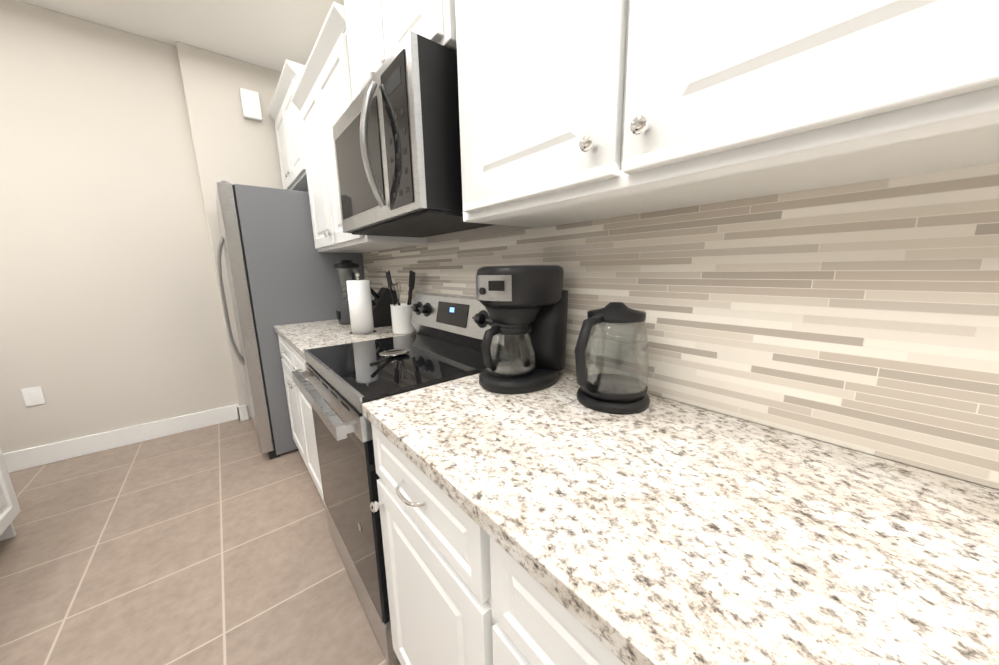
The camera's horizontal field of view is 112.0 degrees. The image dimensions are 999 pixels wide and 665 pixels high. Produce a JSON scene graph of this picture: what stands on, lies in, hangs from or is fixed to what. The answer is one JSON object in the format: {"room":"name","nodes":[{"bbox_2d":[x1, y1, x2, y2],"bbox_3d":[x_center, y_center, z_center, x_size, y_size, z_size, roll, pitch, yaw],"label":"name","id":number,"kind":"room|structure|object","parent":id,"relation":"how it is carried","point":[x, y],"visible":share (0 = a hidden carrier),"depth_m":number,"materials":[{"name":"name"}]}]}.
{"room":"kitchen","nodes":[
{"label":"kitchen","id":0,"kind":"room"},
{"bbox_2d":[0,0,282,453],"bbox_3d":[-3.545,-0.691,2.996,3.450,2.880,2.175,-10,14,-39],"label":"wall","id":1,"kind":"structure","parent":0,"point":[122,153],"depth_m":2.37,"materials":[{"name":"paint"}]},
{"bbox_2d":[21,386,45,405],"bbox_3d":[-3.086,0.423,2.232,0.080,0.120,0.010,-10,14,-39],"label":"electrical outlet plate","id":2,"kind":"object","parent":1,"relation":"attached to","point":[33,396],"visible":1,"depth_m":2.23,"materials":[{"name":"white plastic"}]},
{"bbox_2d":[3,404,242,472],"bbox_3d":[-3.239,0.858,2.169,2.503,0.135,0.035,-10,14,-39],"label":"baseboard","id":3,"kind":"structure","parent":1,"relation":"attached to","point":[27,458],"depth_m":2.49,"materials":[{"name":"white wood"}]},
{"bbox_2d":[239,88,261,120],"bbox_3d":[-1.966,-1.799,2.667,0.120,0.200,0.050,-10,14,-39],"label":"box","id":4,"kind":"object","parent":1,"relation":"attached to","point":[250,104],"visible":0.96,"depth_m":2.65,"materials":[{"name":"white plastic"}]},
{"bbox_2d":[18,0,343,72],"bbox_3d":[-2.384,-1.556,-0.548,5.870,0.100,8.800,-10,14,-39],"label":"ceiling","id":5,"kind":"structure","parent":0,"point":[272,34],"depth_m":2.21,"materials":[{"name":"paint"}]},
{"bbox_2d":[0,418,400,664],"bbox_3d":[-2.327,1.371,0.009,5.870,0.100,8.800,-10,14,-39],"label":"floor","id":6,"kind":"structure","parent":0,"point":[212,545],"depth_m":1.49,"materials":[{"name":"tile"}]},
{"bbox_2d":[0,447,20,540],"bbox_3d":[-1.606,0.871,-0.063,1.063,0.881,3.620,-10,14,-39],"label":"kitchen island","id":7,"kind":"object","parent":6,"relation":"on","point":[10,509],"visible":1,"depth_m":1.50,"materials":[{"name":"wood"}]},
{"bbox_2d":[216,181,364,458],"bbox_3d":[-1.617,-0.110,2.665,0.854,1.790,0.895,-10,14,-39],"label":"fridge","id":8,"kind":"object","parent":6,"relation":"on","point":[281,270],"visible":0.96,"depth_m":2.20,"materials":[{"name":"grey metal"}]},
{"bbox_2d":[279,339,413,505],"bbox_3d":[-0.904,0.445,2.108,0.603,0.881,0.998,-10,14,-39],"label":"base cabinet","id":9,"kind":"object","parent":6,"relation":"on","point":[300,410],"depth_m":1.88,"materials":[{"name":"wood"}]},
{"bbox_2d":[274,319,417,358],"bbox_3d":[-0.922,-0.003,2.015,0.609,0.032,0.998,-10,14,-39],"label":"countertop","id":10,"kind":"structure","parent":9,"relation":"on","point":[300,336],"depth_m":1.85,"materials":[{"name":"white stone"}]},
{"bbox_2d":[334,260,358,324],"bbox_3d":[-0.981,-0.266,2.215,0.177,0.410,0.206,-10,14,-39],"label":"blender","id":11,"kind":"object","parent":10,"relation":"on","point":[343,314],"visible":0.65,"depth_m":2.17,"materials":[{"name":"grey plastic"}]},
{"bbox_2d":[346,273,376,335],"bbox_3d":[-0.754,-0.156,1.825,0.140,0.331,0.140,-10,14,-39],"label":"paper towel","id":12,"kind":"object","parent":10,"relation":"on","point":[360,304],"visible":1,"depth_m":1.79,"materials":[{"name":"white paper"}]},
{"bbox_2d":[370,287,396,327],"bbox_3d":[-0.750,-0.165,2.091,0.200,0.249,0.100,-10,14,-39],"label":"knife block","id":13,"kind":"object","parent":10,"relation":"on","point":[382,301],"visible":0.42,"depth_m":2.06,"materials":[{"name":"black wood"}]},
{"bbox_2d":[386,270,415,334],"bbox_3d":[-0.535,-0.166,1.834,0.143,0.339,0.224,-10,14,-39],"label":"utensil crock","id":14,"kind":"object","parent":10,"relation":"on","point":[401,315],"visible":0.94,"depth_m":1.80,"materials":[{"name":"white ceramic"}]},
{"bbox_2d":[291,293,511,664],"bbox_3d":[-0.382,0.440,1.398,0.666,1.135,0.738,-10,14,-39],"label":"range","id":15,"kind":"object","parent":6,"relation":"on","point":[341,385],"visible":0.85,"depth_m":1.18,"materials":[{"name":"grey"}]},
{"bbox_2d":[369,349,409,366],"bbox_3d":[-0.408,0.088,1.249,0.205,0.026,0.189,-10,14,-39],"label":"spoon rest","id":16,"kind":"object","parent":15,"relation":"on","point":[388,354],"visible":1,"depth_m":1.30,"materials":[{"name":"silver metal"}]},
{"bbox_2d":[370,427,473,664],"bbox_3d":[0.054,0.642,0.974,0.603,0.881,0.508,-10,14,-39],"label":"base cabinet","id":17,"kind":"object","parent":6,"relation":"on","point":[426,538],"depth_m":0.74,"materials":[{"name":"wood"}]},
{"bbox_2d":[362,370,998,664],"bbox_3d":[0.596,0.309,0.219,0.609,0.032,2.258,-10,14,-39],"label":"countertop","id":18,"kind":"structure","parent":17,"relation":"on","point":[671,532],"depth_m":0.44,"materials":[{"name":"white stone"}]},
{"bbox_2d":[476,265,567,393],"bbox_3d":[0.061,-0.025,1.010,0.311,0.347,0.230,-10,14,-39],"label":"coffee maker","id":19,"kind":"object","parent":18,"relation":"on","point":[526,306],"visible":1,"depth_m":0.93,"materials":[{"name":"black plastic"}]},
{"bbox_2d":[575,302,649,413],"bbox_3d":[0.260,0.055,0.824,0.252,0.252,0.180,-10,14,-39],"label":"kettle","id":20,"kind":"object","parent":18,"relation":"on","point":[612,393],"visible":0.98,"depth_m":0.79,"materials":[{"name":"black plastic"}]},
{"bbox_2d":[470,523,617,664],"bbox_3d":[0.367,0.706,0.604,0.603,0.881,0.470,-10,14,-39],"label":"base cabinet","id":21,"kind":"object","parent":6,"relation":"on","point":[515,624],"depth_m":0.49,"materials":[{"name":"wood"}]},
{"bbox_2d":[427,225,998,489],"bbox_3d":[0.533,-0.341,0.741,0.100,2.880,6.700,-10,14,-39],"label":"wall","id":22,"kind":"structure","parent":0,"point":[478,231],"depth_m":1.33,"materials":[{"name":"paint"}]},
{"bbox_2d":[272,60,307,190],"bbox_3d":[-1.439,-1.444,2.580,0.328,0.635,0.900,-10,14,-39],"label":"upper cabinet","id":23,"kind":"object","parent":22,"relation":"attached to","point":[283,114],"depth_m":2.41,"materials":[{"name":"white wood"}]},
{"bbox_2d":[292,4,426,252],"bbox_3d":[-0.822,-0.958,1.927,0.328,0.930,0.988,-10,14,-39],"label":"upper cabinet","id":24,"kind":"object","parent":22,"relation":"attached to","point":[318,102],"depth_m":1.81,"materials":[{"name":"white wood"}]},
{"bbox_2d":[336,0,439,107],"bbox_3d":[-0.267,-1.159,1.202,0.328,0.645,0.758,-10,14,-39],"label":"upper cabinet","id":25,"kind":"object","parent":22,"relation":"attached to","point":[370,30],"depth_m":1.19,"materials":[{"name":"white wood"}]},
{"bbox_2d":[332,31,494,237],"bbox_3d":[-0.320,-0.613,1.263,0.480,0.428,0.730,-10,14,-39],"label":"over-the-range microwave","id":26,"kind":"object","parent":25,"relation":"attached to","point":[396,131],"visible":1,"depth_m":0.97,"materials":[{"name":"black metal"}]},
{"bbox_2d":[362,163,998,488],"bbox_3d":[0.272,-0.097,1.025,0.008,0.476,4.000,-10,14,-39],"label":"tile backsplash","id":27,"kind":"structure","parent":22,"relation":"attached to","point":[862,317],"depth_m":0.64,"materials":[{"name":"tile"}]},
{"bbox_2d":[440,0,998,227],"bbox_3d":[0.314,-0.812,0.563,0.328,1.110,0.995,-10,14,-39],"label":"upper cabinet","id":28,"kind":"object","parent":22,"relation":"attached to","point":[573,111],"depth_m":0.48,"materials":[{"name":"white wood"}]}
]}

